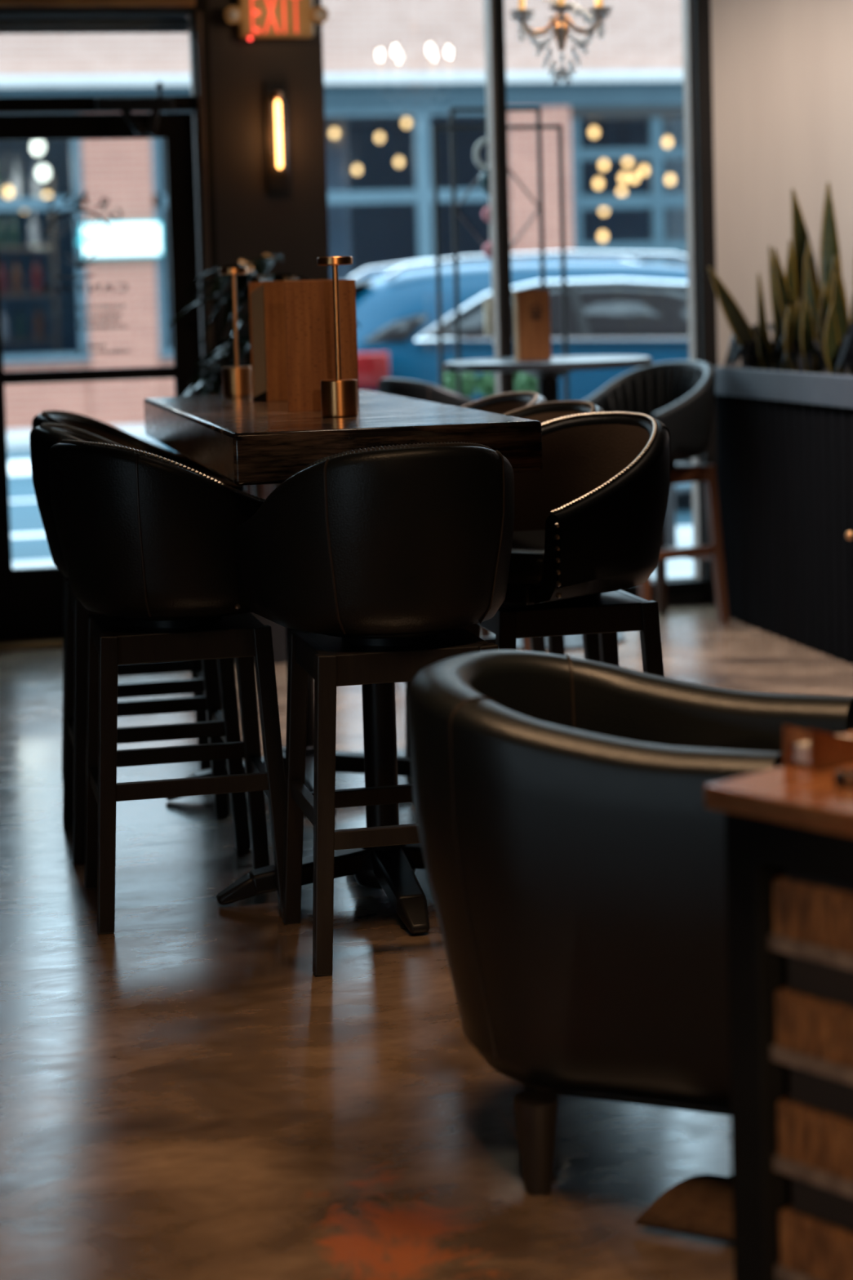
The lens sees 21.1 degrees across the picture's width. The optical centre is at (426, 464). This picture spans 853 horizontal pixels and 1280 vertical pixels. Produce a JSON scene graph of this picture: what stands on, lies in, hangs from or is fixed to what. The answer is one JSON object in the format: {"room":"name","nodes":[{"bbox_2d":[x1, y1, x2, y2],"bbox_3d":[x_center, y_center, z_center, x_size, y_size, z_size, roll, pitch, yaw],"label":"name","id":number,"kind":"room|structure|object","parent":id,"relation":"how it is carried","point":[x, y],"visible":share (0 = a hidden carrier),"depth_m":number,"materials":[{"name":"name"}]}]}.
{"room":"restaurant","nodes":[
{"label":"restaurant","id":0,"kind":"room"},
{"bbox_2d":[0,603,852,1279],"bbox_3d":[-0.030,1.180,2.731,9.000,0.100,13.180,-3,4,-12],"label":"floor","id":1,"kind":"structure","parent":0,"point":[183,1096],"depth_m":3.90,"materials":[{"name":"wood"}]},
{"bbox_2d":[31,409,228,776],"bbox_3d":[-0.782,0.367,6.294,0.562,1.043,0.524,-2,4,2],"label":"bar stool","id":2,"kind":"object","parent":1,"relation":"on","point":[195,686],"visible":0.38,"depth_m":6.46,"materials":[{"name":"brown leather"}]},
{"bbox_2d":[29,422,250,862],"bbox_3d":[-0.678,0.411,5.665,0.562,1.043,0.524,-2,4,-6],"label":"bar stool","id":3,"kind":"object","parent":1,"relation":"on","point":[219,674],"visible":0.34,"depth_m":5.52,"materials":[{"name":"brown leather"}]},
{"bbox_2d":[48,439,284,933],"bbox_3d":[-0.540,0.452,5.047,0.577,1.042,0.560,-5,5,-36],"label":"bar stool","id":4,"kind":"object","parent":1,"relation":"on","point":[146,540],"visible":0.85,"depth_m":4.83,"materials":[{"name":"brown leather"}]},
{"bbox_2d":[167,253,359,665],"bbox_3d":[-0.637,-0.028,8.492,0.731,1.496,0.607,1,5,30],"label":"plant","id":5,"kind":"object","parent":1,"relation":"on","point":[257,268],"visible":0.3,"depth_m":8.35,"materials":[{"name":"green plant"}]},
{"bbox_2d":[143,389,542,933],"bbox_3d":[-0.257,0.384,5.741,0.752,1.047,2.128,-3,4,-12],"label":"bar table","id":6,"kind":"object","parent":1,"relation":"on","point":[244,441],"visible":0.41,"depth_m":5.04,"materials":[{"name":"brown wood"}]},
{"bbox_2d":[218,267,252,396],"bbox_3d":[-0.550,-0.379,6.578,0.085,0.369,0.085,-5,5,-35],"label":"table lamp","id":7,"kind":"object","parent":6,"relation":"on","point":[236,380],"visible":1,"depth_m":6.56,"materials":[{"name":"gold metal"}]},
{"bbox_2d":[248,279,333,401],"bbox_3d":[-0.361,-0.340,6.271,0.220,0.325,0.110,-4,5,-26],"label":"menu board","id":8,"kind":"object","parent":6,"relation":"on","point":[266,298],"visible":0.46,"depth_m":6.20,"materials":[{"name":"brown wood"}]},
{"bbox_2d":[284,279,359,412],"bbox_3d":[-0.255,-0.288,5.578,0.178,0.318,0.004,-3,4,-16],"label":"menu board","id":9,"kind":"object","parent":6,"relation":"on","point":[308,304],"visible":0.96,"depth_m":5.57,"materials":[{"name":"brown wood"}]},
{"bbox_2d":[316,256,358,417],"bbox_3d":[-0.207,-0.294,5.294,0.085,0.369,0.085,-3,4,-12],"label":"table lamp","id":10,"kind":"object","parent":6,"relation":"on","point":[339,397],"visible":1,"depth_m":5.27,"materials":[{"name":"gold metal"}]},
{"bbox_2d":[234,441,514,976],"bbox_3d":[-0.076,0.463,4.711,0.524,1.043,0.562,-3,4,-19],"label":"bar stool","id":11,"kind":"object","parent":1,"relation":"on","point":[379,559],"visible":0.96,"depth_m":4.48,"materials":[{"name":"brown leather"}]},
{"bbox_2d":[377,377,530,651],"bbox_3d":[0.117,0.192,8.357,0.562,1.036,0.524,-4,5,-27],"label":"bar stool","id":12,"kind":"object","parent":1,"relation":"on","point":[411,388],"visible":0.11,"depth_m":8.09,"materials":[{"name":"brown leather"}]},
{"bbox_2d":[403,391,546,757],"bbox_3d":[0.079,0.324,6.534,0.562,1.043,0.524,-3,5,-22],"label":"bar stool","id":13,"kind":"object","parent":1,"relation":"on","point":[500,403],"visible":0.16,"depth_m":6.63,"materials":[{"name":"brown leather"}]},
{"bbox_2d":[443,355,652,650],"bbox_3d":[0.473,0.137,8.684,0.790,1.072,0.790,-3,4,-12],"label":"round table","id":14,"kind":"object","parent":1,"relation":"on","point":[547,372],"visible":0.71,"depth_m":8.46,"materials":[{"name":"black laminate"}]},
{"bbox_2d":[512,289,551,360],"bbox_3d":[0.398,-0.523,8.601,0.133,0.262,0.044,-3,4,-12],"label":"menu board","id":15,"kind":"object","parent":14,"relation":"on","point":[531,308],"visible":1,"depth_m":8.58,"materials":[{"name":"brown wood"}]},
{"bbox_2d":[503,400,604,662],"bbox_3d":[0.196,0.368,5.893,0.572,1.043,0.540,-4,5,-30],"label":"bar stool","id":16,"kind":"object","parent":1,"relation":"on","point":[545,411],"visible":0.14,"depth_m":6.03,"materials":[{"name":"brown leather"}]},
{"bbox_2d":[462,411,671,676],"bbox_3d":[0.301,0.412,5.245,0.588,1.042,0.582,-6,6,-43],"label":"bar stool","id":17,"kind":"object","parent":1,"relation":"on","point":[588,528],"visible":0.59,"depth_m":5.08,"materials":[{"name":"brown leather"}]},
{"bbox_2d":[408,649,852,1195],"bbox_3d":[0.309,0.684,3.493,0.665,0.757,0.544,0,5,24],"label":"tub chair","id":18,"kind":"object","parent":1,"relation":"on","point":[574,855],"visible":0.74,"depth_m":3.29,"materials":[{"name":"black leather"}]},
{"bbox_2d":[583,360,729,633],"bbox_3d":[0.877,0.119,9.041,0.562,1.036,0.524,-6,6,-44],"label":"bar stool","id":19,"kind":"object","parent":1,"relation":"on","point":[681,395],"visible":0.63,"depth_m":9.00,"materials":[{"name":"brown leather"}]},
{"bbox_2d":[635,1173,733,1242],"bbox_3d":[0.540,1.043,3.253,0.493,0.048,0.171,-3,4,-12],"label":"table base","id":20,"kind":"object","parent":1,"relation":"on","point":[699,1205],"visible":0.43,"depth_m":3.23,"materials":[{"name":"brown wood"}]},
{"bbox_2d":[704,761,852,1279],"bbox_3d":[0.937,0.727,2.712,0.950,0.750,0.750,-5,6,-41],"label":"dining table","id":21,"kind":"object","parent":1,"relation":"on","point":[788,830],"visible":1,"depth_m":2.63,"materials":[{"name":"orange wood"}]},
{"bbox_2d":[782,724,852,770],"bbox_3d":[0.538,0.330,2.812,0.250,0.050,0.046,-5,6,-41],"label":"caddy","id":22,"kind":"object","parent":21,"relation":"on","point":[819,749],"visible":1,"depth_m":2.74,"materials":[{"name":"brown wood"}]},
{"bbox_2d":[840,731,852,736],"bbox_3d":[0.574,0.341,2.844,0.158,0.022,0.046,-5,6,-41],"label":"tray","id":23,"kind":"object","parent":22,"relation":"on","point":[850,734],"depth_m":2.82,"materials":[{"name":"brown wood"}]},
{"bbox_2d":[834,769,852,786],"bbox_3d":[0.539,0.360,2.625,0.140,0.018,0.027,-1,4,8],"label":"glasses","id":24,"kind":"object","parent":21,"relation":"on","point":[842,777],"visible":1,"depth_m":2.62,"materials":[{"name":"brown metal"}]},
{"bbox_2d":[713,364,852,664],"bbox_3d":[1.912,0.235,7.245,0.657,1.005,4.250,-3,4,-12],"label":"planter","id":25,"kind":"object","parent":1,"relation":"on","point":[784,438],"visible":0.93,"depth_m":8.48,"materials":[{"name":"black wood"}]},
{"bbox_2d":[707,266,780,370],"bbox_3d":[1.246,-0.548,8.904,0.293,0.450,0.074,-1,4,3],"label":"snake plant","id":26,"kind":"object","parent":25,"relation":"on","point":[736,320],"visible":0.83,"depth_m":8.89,"materials":[{"name":"green plant"}]},
{"bbox_2d":[723,323,774,371],"bbox_3d":[1.287,-0.448,8.993,0.236,0.211,0.280,-3,4,-12],"label":"plant","id":27,"kind":"object","parent":25,"relation":"on","point":[735,352],"visible":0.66,"depth_m":8.93,"materials":[{"name":"green plant"}]},
{"bbox_2d":[768,240,805,372],"bbox_3d":[1.404,-0.590,8.754,0.161,0.536,0.148,-3,4,-12],"label":"snake plant","id":28,"kind":"object","parent":25,"relation":"on","point":[786,311],"visible":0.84,"depth_m":8.73,"materials":[{"name":"green plant"}]},
{"bbox_2d":[768,322,828,373],"bbox_3d":[1.451,-0.436,8.764,0.235,0.212,0.251,-4,5,-32],"label":"plant","id":29,"kind":"object","parent":25,"relation":"on","point":[817,346],"visible":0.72,"depth_m":8.69,"materials":[{"name":"green plant"}]},
{"bbox_2d":[791,188,852,375],"bbox_3d":[1.499,-0.686,8.666,0.187,0.732,0.400,-3,4,-12],"label":"snake plant","id":30,"kind":"object","parent":25,"relation":"on","point":[830,315],"visible":0.88,"depth_m":8.65,"materials":[{"name":"green plant"}]},
{"bbox_2d":[819,182,842,301],"bbox_3d":[1.657,-0.696,8.612,0.252,0.750,0.383,-3,4,-12],"label":"snake plant","id":31,"kind":"object","parent":25,"relation":"on","point":[829,247],"visible":0.48,"depth_m":8.75,"materials":[{"name":"green plant"}]},
{"bbox_2d":[826,322,852,374],"bbox_3d":[1.633,-0.424,8.497,0.279,0.216,0.270,-3,4,-12],"label":"plant","id":32,"kind":"object","parent":25,"relation":"on","point":[846,354],"visible":0.99,"depth_m":8.44,"materials":[{"name":"green plant"}]},
{"bbox_2d":[208,0,852,605],"bbox_3d":[-1.092,-3.661,8.934,26.000,9.300,0.260,-3,4,-12],"label":"wall","id":33,"kind":"structure","parent":0,"point":[782,70],"depth_m":9.49,"materials":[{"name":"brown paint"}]},
{"bbox_2d":[0,637,62,650],"bbox_3d":[-1.325,0.691,9.042,1.104,0.022,0.220,-3,4,-12],"label":"trim","id":34,"kind":"structure","parent":33,"relation":"attached to","point":[50,642],"depth_m":8.90,"materials":[{"name":"brown wood"}]},
{"bbox_2d":[0,0,195,7],"bbox_3d":[-1.589,-1.776,8.787,1.400,0.037,0.020,-3,4,-12],"label":"door frame","id":35,"kind":"structure","parent":33,"relation":"attached to","point":[3,3],"depth_m":8.85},
{"bbox_2d":[0,0,221,640],"bbox_3d":[-1.364,-0.555,8.964,1.104,2.520,0.232,-3,4,-12],"label":"door","id":36,"kind":"structure","parent":33,"relation":"in","point":[32,598],"depth_m":8.98,"materials":[{"name":"black metal"}]},
{"bbox_2d":[0,13,195,95],"bbox_3d":[-1.387,-1.591,8.937,0.960,0.330,0.122,-3,4,-12],"label":"window frame","id":37,"kind":"structure","parent":36,"relation":"attached to","point":[122,24],"depth_m":8.98,"materials":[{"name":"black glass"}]},
{"bbox_2d":[0,17,188,33],"bbox_3d":[-1.402,-1.720,8.965,0.935,0.059,0.044,-3,4,-12],"label":"roller shade","id":38,"kind":"object","parent":37,"relation":"attached to","point":[122,24],"depth_m":8.97,"materials":[{"name":"black fabric"}]},
{"bbox_2d":[76,304,129,354],"bbox_3d":[-1.276,-0.531,9.002,0.210,0.193,0.002,-3,4,-12],"label":"print","id":39,"kind":"object","parent":36,"relation":"attached to","point":[104,305],"depth_m":9.00,"materials":[{"name":"white paper"}]},
{"bbox_2d":[224,0,328,40],"bbox_3d":[-0.594,-1.790,9.001,0.412,0.247,0.071,-3,4,-12],"label":"exit sign","id":40,"kind":"object","parent":33,"relation":"attached to","point":[255,19],"visible":1,"depth_m":8.98,"materials":[{"name":"red plastic"}]},
{"bbox_2d":[263,81,290,191],"bbox_3d":[-0.585,-1.294,9.026,0.092,0.431,0.091,-3,4,-12],"label":"wall sconce","id":41,"kind":"object","parent":33,"relation":"attached to","point":[275,93],"visible":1,"depth_m":9.04,"materials":[{"name":"black metal"}]},
{"bbox_2d":[272,90,281,99],"bbox_3d":[-0.589,-1.453,9.013,0.036,0.034,0.053,-3,4,-12],"label":"socket","id":42,"kind":"object","parent":41,"relation":"attached to","point":[277,95],"depth_m":8.99,"materials":[{"name":"orange metal"}]},
{"bbox_2d":[473,0,494,344],"bbox_3d":[0.280,-1.482,9.515,0.132,1.970,0.315,-3,4,-12],"label":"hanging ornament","id":43,"kind":"object","parent":33,"relation":"hanging from","point":[484,179],"visible":0.56,"depth_m":9.63,"materials":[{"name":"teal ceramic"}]},
{"bbox_2d":[484,0,514,395],"bbox_3d":[-0.039,-0.910,9.291,0.761,3.020,0.140,-3,4,-12],"label":"window frame","id":44,"kind":"structure","parent":33,"relation":"in","point":[494,9],"depth_m":9.32,"materials":[{"name":"black metal"}]},
{"bbox_2d":[621,0,718,604],"bbox_3d":[0.754,-0.926,9.470,0.875,3.060,0.170,-3,4,-12],"label":"window frame","id":45,"kind":"structure","parent":33,"relation":"in","point":[696,14],"depth_m":9.50,"materials":[{"name":"black metal"}]},
{"bbox_3d":[-0.143,-2.188,2.546,9.000,0.150,13.310,-3,4,-12],"label":"ceiling","id":46,"kind":"structure","parent":0,"visible":0},
{"bbox_2d":[509,0,613,84],"bbox_3d":[0.466,-1.943,8.081,0.395,1.190,0.395,-3,4,-12],"label":"chandelier","id":47,"kind":"object","parent":46,"relation":"hanging from","point":[562,24],"visible":1,"depth_m":8.07,"materials":[{"name":"gold metal"}]},
{"bbox_2d":[518,0,524,9],"bbox_3d":[0.335,-1.632,8.031,0.024,0.095,0.024,-3,4,-12],"label":"candle","id":48,"kind":"object","parent":47,"relation":"on","point":[521,2],"depth_m":8.02,"materials":[{"name":"beige wax"}]},
{"bbox_2d":[557,0,564,5],"bbox_3d":[0.468,-1.630,7.946,0.024,0.095,0.024,-3,4,-12],"label":"candle","id":49,"kind":"object","parent":47,"relation":"on","point":[559,2],"depth_m":7.94,"materials":[{"name":"beige wax"}]},
{"bbox_2d":[596,0,603,6],"bbox_3d":[0.608,-1.639,8.018,0.024,0.095,0.024,-3,4,-12],"label":"candle","id":50,"kind":"object","parent":47,"relation":"on","point":[599,2],"depth_m":8.01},
{"label":"outside","id":51,"kind":"structure","parent":0,"visible":0},
{"bbox_2d":[7,444,693,560],"bbox_3d":[1.088,0.140,18.520,70.000,0.180,11.200,-3,4,-12],"label":"road","id":52,"kind":"structure","parent":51,"point":[24,517],"depth_m":15.59,"materials":[{"name":"asphalt"}]},
{"bbox_2d":[7,460,45,538],"bbox_3d":[-7.179,0.400,17.068,9.220,0.007,7.300,-3,4,-12],"label":"crosswalk","id":53,"kind":"structure","parent":52,"relation":"on","point":[15,467],"depth_m":19.97,"materials":[{"name":"white paint"}]},
{"bbox_2d":[348,250,691,463],"bbox_3d":[1.502,-0.602,15.616,4.718,1.704,1.942,-3,4,-12],"label":"car","id":54,"kind":"object","parent":52,"relation":"on","point":[617,305],"visible":0.23,"depth_m":14.61,"materials":[{"name":"blue paint"}]},
{"bbox_2d":[357,351,390,390],"bbox_3d":[-0.465,-0.583,14.345,0.512,0.238,0.136,1,5,31],"label":"tail light","id":55,"kind":"object","parent":54,"relation":"attached to","point":[373,366],"depth_m":14.25,"materials":[{"name":"red plastic"}]},
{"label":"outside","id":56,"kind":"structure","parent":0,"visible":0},
{"bbox_2d":[12,524,693,579],"bbox_3d":[2.611,0.550,11.628,70.000,0.290,2.940,-3,4,-12],"label":"sidewalk","id":57,"kind":"structure","parent":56,"point":[680,567],"depth_m":11.81,"materials":[{"name":"concrete"}]},
{"bbox_2d":[438,360,480,397],"bbox_3d":[0.181,-0.042,11.841,0.380,1.002,0.380,-3,4,-12],"label":"potted shrub","id":58,"kind":"object","parent":57,"relation":"on","point":[469,380],"visible":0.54,"depth_m":11.75,"materials":[{"name":"green plant"}]},
{"bbox_2d":[475,372,495,397],"bbox_3d":[0.340,-0.043,12.287,0.380,0.929,0.380,-3,4,-12],"label":"potted shrub","id":59,"kind":"object","parent":57,"relation":"on","point":[487,385],"visible":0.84,"depth_m":12.22,"materials":[{"name":"green plant"}]},
{"bbox_2d":[431,106,568,400],"bbox_3d":[0.322,-0.459,9.791,0.600,2.126,0.200,-3,4,-12],"label":"metal frame","id":60,"kind":"object","parent":57,"relation":"on","point":[538,126],"visible":0.45,"depth_m":9.74,"materials":[{"name":"black metal"}]},
{"bbox_2d":[514,372,537,394],"bbox_3d":[0.562,-0.056,11.924,0.380,0.994,0.380,-3,4,-12],"label":"potted shrub","id":61,"kind":"object","parent":57,"relation":"on","point":[523,382],"visible":0.17,"depth_m":11.82,"materials":[{"name":"green plant"}]},
{"bbox_2d":[665,484,676,546],"bbox_3d":[0.952,0.087,11.712,0.601,0.718,0.258,-3,4,-12],"label":"flower box","id":62,"kind":"object","parent":57,"relation":"on","point":[670,517],"visible":0.02,"depth_m":11.67,"materials":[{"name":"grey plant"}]},
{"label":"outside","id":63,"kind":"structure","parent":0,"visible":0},
{"bbox_2d":[6,424,162,451],"bbox_3d":[-0.358,-0.350,25.044,70.000,0.280,2.200,-3,4,-12],"label":"sidewalk","id":64,"kind":"structure","parent":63,"point":[16,440],"depth_m":23.54,"materials":[{"name":"concrete"}]},
{"bbox_2d":[0,0,687,430],"bbox_3d":[-3.016,-3.005,27.279,46.000,5.000,4.350,-3,4,-12],"label":"brick building","id":65,"kind":"structure","parent":64,"relation":"on","point":[416,60],"depth_m":26.10,"materials":[{"name":"brick"}]},
{"bbox_2d":[4,140,12,197],"bbox_3d":[-4.724,-3.470,25.715,0.095,0.942,0.100,-3,4,-12],"label":"pendant bulb","id":66,"kind":"object","parent":65,"relation":"hanging from","point":[7,190],"visible":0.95,"depth_m":25.71,"materials":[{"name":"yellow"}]},
{"bbox_2d":[8,140,12,197],"bbox_3d":[-4.683,-3.397,25.729,0.095,1.092,0.100,-3,4,-12],"label":"pendant bulb","id":67,"kind":"object","parent":65,"relation":"hanging from","point":[9,140],"visible":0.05,"depth_m":25.73,"materials":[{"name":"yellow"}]},
{"bbox_2d":[20,140,26,212],"bbox_3d":[-4.556,-3.392,25.758,0.095,1.112,0.100,-3,4,-12],"label":"pendant bulb","id":68,"kind":"object","parent":65,"relation":"hanging from","point":[20,140],"visible":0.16,"depth_m":25.76,"materials":[{"name":"brown"}]},
{"bbox_2d":[0,173,60,353],"bbox_3d":[-5.267,-1.975,27.133,1.750,2.900,0.300,-3,4,-12],"label":"bar shelf","id":69,"kind":"object","parent":65,"relation":"in","point":[52,247],"visible":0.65,"depth_m":27.14,"materials":[{"name":"metal"}]},
{"bbox_2d":[0,177,2,197],"bbox_3d":[-5.093,-3.330,27.080,0.120,0.420,0.120,-3,4,-12],"label":"bottle","id":70,"kind":"object","parent":69,"relation":"on","point":[1,190],"visible":0.71,"depth_m":27.07,"materials":[{"name":"clear glass"}]},
{"bbox_2d":[0,257,5,293],"bbox_3d":[-5.066,-2.233,27.160,0.120,0.420,0.120,-3,4,-12],"label":"bottle","id":71,"kind":"object","parent":69,"relation":"on","point":[2,277],"visible":1,"depth_m":27.13,"materials":[{"name":"glass"}]},
{"bbox_2d":[0,304,7,340],"bbox_3d":[-5.053,-1.685,27.200,0.120,0.420,0.120,-3,4,-12],"label":"bottle","id":72,"kind":"object","parent":69,"relation":"on","point":[4,323],"visible":0.79,"depth_m":27.17,"materials":[{"name":"glass"}]},
{"bbox_2d":[8,211,19,246],"bbox_3d":[-4.909,-2.790,27.157,0.120,0.420,0.120,-3,4,-12],"label":"bottle","id":73,"kind":"object","parent":69,"relation":"on","point":[13,229],"visible":1,"depth_m":27.12,"materials":[{"name":"green glass"}]},
{"bbox_2d":[10,257,22,293],"bbox_3d":[-4.883,-2.242,27.200,0.120,0.420,0.120,-3,4,-12],"label":"bottle","id":74,"kind":"object","parent":69,"relation":"on","point":[16,286],"visible":1,"depth_m":27.16,"materials":[{"name":"brown glass"}]},
{"bbox_2d":[12,164,22,197],"bbox_3d":[-4.866,-3.341,27.129,0.120,0.420,0.120,-3,4,-12],"label":"bottle","id":75,"kind":"object","parent":69,"relation":"on","point":[16,180],"visible":0.88,"depth_m":27.09,"materials":[{"name":"clear glass"}]},
{"bbox_2d":[28,210,39,246],"bbox_3d":[-4.673,-2.800,27.209,0.120,0.420,0.120,-3,4,-12],"label":"bottle","id":76,"kind":"object","parent":69,"relation":"on","point":[33,228],"visible":1,"depth_m":27.17,"materials":[{"name":"glass"}]},
{"bbox_2d":[31,257,42,293],"bbox_3d":[-4.647,-2.252,27.251,0.120,0.420,0.120,-3,4,-12],"label":"bottle","id":77,"kind":"object","parent":69,"relation":"on","point":[37,281],"visible":0.98,"depth_m":27.21,"materials":[{"name":"red glass"}]},
{"bbox_2d":[31,164,42,197],"bbox_3d":[-4.636,-3.351,27.180,0.120,0.420,0.120,-3,4,-12],"label":"bottle","id":78,"kind":"object","parent":69,"relation":"on","point":[37,190],"visible":0.8,"depth_m":27.14,"materials":[{"name":"glass"}]},
{"bbox_2d":[33,303,44,338],"bbox_3d":[-4.630,-1.704,27.292,0.120,0.420,0.120,-3,4,-12],"label":"bottle","id":79,"kind":"object","parent":69,"relation":"on","point":[38,322],"visible":1,"depth_m":27.25,"materials":[{"name":"black glass"}]},
{"bbox_2d":[31,140,44,155],"bbox_3d":[-4.389,-3.722,25.772,0.133,0.468,0.140,-3,4,-12],"label":"pendant bulb","id":80,"kind":"object","parent":65,"relation":"hanging from","point":[37,146],"visible":0.79,"depth_m":25.73,"materials":[{"name":"white glass"}]},
{"bbox_2d":[37,140,48,180],"bbox_3d":[-4.336,-3.580,25.794,0.133,0.758,0.140,-3,4,-12],"label":"pendant bulb","id":81,"kind":"object","parent":65,"relation":"hanging from","point":[42,171],"visible":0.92,"depth_m":25.77,"materials":[{"name":"white glass"}]},
{"bbox_2d":[43,140,51,196],"bbox_3d":[-4.303,-3.454,25.809,0.095,1.012,0.100,-3,4,-12],"label":"pendant bulb","id":82,"kind":"object","parent":65,"relation":"hanging from","point":[46,194],"visible":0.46,"depth_m":25.81,"materials":[{"name":"white glass"}]},
{"bbox_2d":[76,222,161,257],"bbox_3d":[-3.388,-2.466,25.154,0.940,0.370,0.122,-3,4,-12],"label":"lit sign","id":83,"kind":"object","parent":65,"relation":"attached to","point":[126,239],"visible":0.92,"depth_m":25.12,"materials":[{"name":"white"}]},
{"bbox_2d":[330,118,337,137],"bbox_3d":[-1.054,-3.896,26.037,0.076,0.355,0.080,-3,4,-12],"label":"pendant bulb","id":84,"kind":"object","parent":65,"relation":"hanging from","point":[334,133],"visible":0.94,"depth_m":26.02,"materials":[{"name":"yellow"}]},
{"bbox_2d":[353,118,360,173],"bbox_3d":[-0.804,-3.699,26.105,0.076,0.773,0.080,-3,4,-12],"label":"pendant bulb","id":85,"kind":"object","parent":65,"relation":"hanging from","point":[357,169],"visible":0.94,"depth_m":26.10,"materials":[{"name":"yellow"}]},
{"bbox_2d":[376,117,382,142],"bbox_3d":[-0.540,-3.891,26.151,0.076,0.412,0.080,-3,4,-12],"label":"pendant bulb","id":86,"kind":"object","parent":65,"relation":"hanging from","point":[379,137],"visible":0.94,"depth_m":26.14,"materials":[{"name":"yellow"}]},
{"bbox_2d":[395,117,402,166],"bbox_3d":[-0.325,-3.761,26.207,0.076,0.693,0.080,-3,4,-12],"label":"pendant bulb","id":87,"kind":"object","parent":65,"relation":"hanging from","point":[398,161],"visible":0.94,"depth_m":26.20,"materials":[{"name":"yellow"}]},
{"bbox_2d":[403,117,409,127],"bbox_3d":[-0.232,-3.986,26.212,0.076,0.250,0.080,-3,4,-12],"label":"pendant bulb","id":88,"kind":"object","parent":65,"relation":"hanging from","point":[406,122],"visible":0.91,"depth_m":26.19,"materials":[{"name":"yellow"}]},
{"bbox_2d":[590,120,597,137],"bbox_3d":[1.988,-4.066,27.160,0.086,0.361,0.090,-3,4,-12],"label":"pendant bulb","id":89,"kind":"object","parent":65,"relation":"hanging from","point":[593,131],"visible":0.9,"depth_m":27.14,"materials":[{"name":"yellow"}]},
{"bbox_2d":[595,120,602,187],"bbox_3d":[2.035,-3.766,27.191,0.086,0.966,0.090,-3,4,-12],"label":"pendant bulb","id":90,"kind":"object","parent":65,"relation":"hanging from","point":[598,183],"visible":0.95,"depth_m":27.19,"materials":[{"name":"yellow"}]},
{"bbox_2d":[599,120,606,240],"bbox_3d":[2.083,-3.455,27.222,0.086,1.593,0.090,-3,4,-12],"label":"pendant bulb","id":91,"kind":"object","parent":65,"relation":"hanging from","point":[602,236],"visible":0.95,"depth_m":27.24,"materials":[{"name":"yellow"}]},
{"bbox_2d":[600,120,607,214],"bbox_3d":[2.099,-3.611,27.215,0.086,1.283,0.090,-3,4,-12],"label":"pendant bulb","id":92,"kind":"object","parent":65,"relation":"hanging from","point":[604,211],"visible":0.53,"depth_m":27.23,"materials":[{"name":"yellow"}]},
{"bbox_2d":[600,120,607,169],"bbox_3d":[2.103,-3.878,27.198,0.086,0.748,0.090,-3,4,-12],"label":"pendant bulb","id":93,"kind":"object","parent":65,"relation":"hanging from","point":[603,164],"visible":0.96,"depth_m":27.19,"materials":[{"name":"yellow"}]},
{"bbox_2d":[617,120,625,194],"bbox_3d":[2.319,-3.725,27.256,0.086,1.074,0.090,-3,4,-12],"label":"pendant bulb","id":94,"kind":"object","parent":65,"relation":"hanging from","point":[621,191],"visible":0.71,"depth_m":27.26,"materials":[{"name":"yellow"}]},
{"bbox_2d":[619,120,626,182],"bbox_3d":[2.340,-3.810,27.255,0.086,0.907,0.090,-3,4,-12],"label":"pendant bulb","id":95,"kind":"object","parent":65,"relation":"hanging from","point":[623,177],"visible":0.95,"depth_m":27.25,"materials":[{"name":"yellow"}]},
{"bbox_2d":[624,120,631,166],"bbox_3d":[2.395,-3.909,27.261,0.086,0.714,0.090,-3,4,-12],"label":"pendant bulb","id":96,"kind":"object","parent":65,"relation":"hanging from","point":[627,162],"visible":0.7,"depth_m":27.25,"materials":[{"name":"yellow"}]},
{"bbox_2d":[631,120,638,182],"bbox_3d":[2.473,-3.815,27.284,0.086,0.909,0.090,-3,4,-12],"label":"pendant bulb","id":97,"kind":"object","parent":65,"relation":"hanging from","point":[634,177],"visible":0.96,"depth_m":27.28,"materials":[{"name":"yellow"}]},
{"bbox_2d":[640,119,648,174],"bbox_3d":[2.592,-3.864,27.308,0.086,0.821,0.090,-3,4,-12],"label":"pendant bulb","id":98,"kind":"object","parent":65,"relation":"hanging from","point":[644,170],"visible":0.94,"depth_m":27.30,"materials":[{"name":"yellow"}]},
{"bbox_2d":[663,119,671,146],"bbox_3d":[2.881,-4.043,27.359,0.086,0.489,0.090,-3,4,-12],"label":"pendant bulb","id":99,"kind":"object","parent":65,"relation":"hanging from","point":[667,141],"visible":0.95,"depth_m":27.35,"materials":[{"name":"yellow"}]},
{"bbox_2d":[666,119,674,184],"bbox_3d":[2.911,-3.821,27.381,0.086,0.937,0.090,-3,4,-12],"label":"pendant bulb","id":100,"kind":"object","parent":65,"relation":"hanging from","point":[670,179],"visible":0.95,"depth_m":27.38,"materials":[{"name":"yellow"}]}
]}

